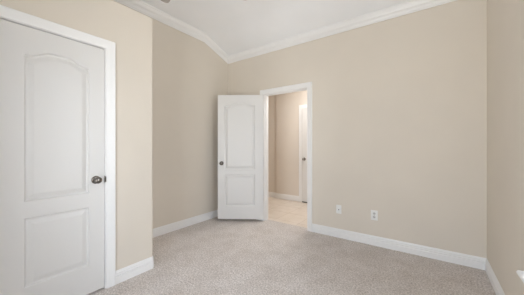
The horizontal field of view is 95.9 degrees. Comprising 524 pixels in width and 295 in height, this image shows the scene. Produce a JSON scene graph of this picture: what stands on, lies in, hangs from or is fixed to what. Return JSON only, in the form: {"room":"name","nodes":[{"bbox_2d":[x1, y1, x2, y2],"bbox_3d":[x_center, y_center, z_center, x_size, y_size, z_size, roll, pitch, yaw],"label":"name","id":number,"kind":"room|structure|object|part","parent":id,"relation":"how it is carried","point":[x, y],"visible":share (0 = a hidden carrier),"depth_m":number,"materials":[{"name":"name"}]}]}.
{"room":"empty bedroom","nodes":[
{"label":"empty bedroom","id":0,"kind":"room"},
{"bbox_2d":[0,0,152,269],"bbox_3d":[-2.003,-0.024,1.696,0.747,2.488,2.138,0,0,35],"label":"wall","id":1,"kind":"structure","parent":0,"point":[131,31],"depth_m":2.16,"materials":[{"name":"beige paint"}]},
{"bbox_2d":[0,19,103,294],"bbox_3d":[-1.498,0.182,1.744,0.100,2.008,0.608,0,0,35],"label":"door","id":2,"kind":"structure","parent":1,"relation":"in","point":[52,86],"depth_m":1.71,"materials":[{"name":"white wood"}]},
{"bbox_3d":[-1.343,0.273,1.931,0.064,0.066,0.066,0,0,35],"label":"knob","id":3,"kind":"part","parent":2,"relation":"part of","materials":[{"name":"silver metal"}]},
{"bbox_2d":[0,5,115,288],"bbox_3d":[-1.543,0.149,1.774,0.129,2.102,0.768,0,0,35],"label":"trim","id":4,"kind":"structure","parent":1,"relation":"attached to","point":[6,13],"depth_m":2.00,"materials":[{"name":"white wood"}]},
{"bbox_2d":[116,256,153,283],"bbox_3d":[-1.476,1.143,2.424,0.761,0.115,0.368,0,0,35],"label":"baseboard","id":5,"kind":"structure","parent":1,"relation":"attached to","point":[125,273],"depth_m":2.19,"materials":[{"name":"white wood"}]},
{"bbox_2d":[113,0,227,228],"bbox_3d":[-1.784,-0.365,2.750,0.120,3.170,4.110,0,0,35],"label":"wall","id":6,"kind":"structure","parent":0,"point":[189,77],"depth_m":3.51,"materials":[{"name":"beige paint"}]},
{"bbox_2d":[114,0,227,62],"bbox_3d":[-1.736,-1.649,2.642,0.085,0.301,3.990,0,0,35],"label":"trim","id":7,"kind":"structure","parent":6,"relation":"attached to","point":[140,6],"depth_m":3.31,"materials":[{"name":"white wood"}]},
{"bbox_2d":[153,210,217,237],"bbox_3d":[-1.140,1.143,3.539,0.014,0.115,1.838,0,0,35],"label":"baseboard","id":8,"kind":"structure","parent":6,"relation":"attached to","point":[158,231],"depth_m":3.50,"materials":[{"name":"white wood"}]},
{"bbox_2d":[141,0,410,55],"bbox_3d":[-0.400,-1.791,1.629,3.676,0.417,4.130,0,0,35],"label":"ceiling","id":9,"kind":"structure","parent":0,"point":[237,26],"depth_m":3.14,"materials":[{"name":"white paint"}]},
{"bbox_2d":[268,90,306,201],"bbox_3d":[1.255,-0.165,4.950,4.900,2.770,0.120,0,0,35],"label":"wall","id":10,"kind":"structure","parent":0,"point":[283,109],"depth_m":5.40,"materials":[{"name":"paint"}]},
{"bbox_2d":[268,192,298,200],"bbox_3d":[0.028,1.143,5.766,1.955,0.115,0.054,0,0,35],"label":"baseboard","id":11,"kind":"structure","parent":10,"relation":"attached to","point":[280,196],"depth_m":5.40,"materials":[{"name":"white wood"}]},
{"bbox_2d":[299,104,306,202],"bbox_3d":[1.160,0.150,4.932,0.858,2.112,0.020,0,0,35],"label":"trim","id":12,"kind":"structure","parent":10,"relation":"attached to","point":[300,106],"depth_m":5.15,"materials":[{"name":"white wood"}]},
{"bbox_2d":[302,108,306,201],"bbox_3d":[1.138,0.174,4.901,0.706,2.008,0.094,0,0,35],"label":"door","id":13,"kind":"structure","parent":10,"relation":"in","point":[304,110],"depth_m":5.08,"materials":[{"name":"white wood"}]},
{"bbox_2d":[87,197,495,294],"bbox_3d":[-0.332,1.235,2.723,4.900,0.070,5.850,0,0,35],"label":"floor","id":14,"kind":"structure","parent":0,"point":[214,256],"depth_m":2.37,"materials":[{"name":"beige carpet"}]},
{"bbox_2d":[228,0,486,257],"bbox_3d":[0.870,-0.265,3.309,3.556,2.970,0.120,0,0,35],"label":"wall","id":15,"kind":"structure","parent":0,"point":[399,104],"depth_m":2.72,"materials":[{"name":"beige paint"}]},
{"bbox_2d":[218,95,263,218],"bbox_3d":[-0.338,0.165,3.802,0.744,1.986,0.164,0,0,1],"label":"door","id":16,"kind":"structure","parent":15,"relation":"in","point":[240,117],"depth_m":3.79,"materials":[{"name":"white wood"}]},
{"bbox_2d":[260,82,311,231],"bbox_3d":[0.377,0.141,3.660,0.904,2.118,0.160,0,0,35],"label":"trim","id":17,"kind":"structure","parent":15,"relation":"attached to","point":[307,86],"depth_m":3.45,"materials":[{"name":"white wood"}]},
{"bbox_2d":[336,205,340,213],"bbox_3d":[1.014,0.827,3.125,0.070,0.114,0.012,0,0,35],"label":"cable jack","id":18,"kind":"object","parent":15,"relation":"attached to","point":[338,207],"visible":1,"depth_m":3.13,"materials":[{"name":"white plastic"}]},
{"bbox_2d":[228,0,456,63],"bbox_3d":[0.768,-1.557,3.270,3.436,0.110,0.062,0,0,35],"label":"trim","id":19,"kind":"structure","parent":15,"relation":"attached to","point":[412,6],"depth_m":3.05,"materials":[{"name":"white wood"}]},
{"bbox_2d":[371,210,377,220],"bbox_3d":[1.365,0.834,2.877,0.076,0.120,0.009,0,0,35],"label":"wall outlet","id":20,"kind":"object","parent":15,"relation":"attached to","point":[374,214],"visible":1,"depth_m":2.87,"materials":[{"name":"white plastic"}]},
{"bbox_2d":[312,223,485,269],"bbox_3d":[1.444,1.143,2.818,1.811,0.115,0.014,0,0,35],"label":"baseboard","id":21,"kind":"structure","parent":15,"relation":"attached to","point":[472,261],"depth_m":2.67,"materials":[{"name":"white wood"}]},
{"bbox_2d":[487,0,523,294],"bbox_3d":[1.077,-0.365,0.638,0.120,3.170,3.990,0,0,35],"label":"wall","id":22,"kind":"structure","parent":0,"point":[505,18],"depth_m":1.73,"materials":[{"name":"beige paint"}]},
{"bbox_2d":[485,258,504,294],"bbox_3d":[1.023,1.143,0.677,0.014,0.115,3.990,0,0,35],"label":"baseboard","id":23,"kind":"structure","parent":22,"relation":"attached to","point":[491,275],"depth_m":2.01,"materials":[{"name":"white wood"}]},
{"bbox_2d":[516,270,523,282],"bbox_3d":[1.103,-0.219,0.798,0.222,1.762,0.590,0,0,35],"label":"window sill","id":24,"kind":"structure","parent":22,"relation":"in","point":[520,273],"depth_m":1.07,"materials":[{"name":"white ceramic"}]}
]}

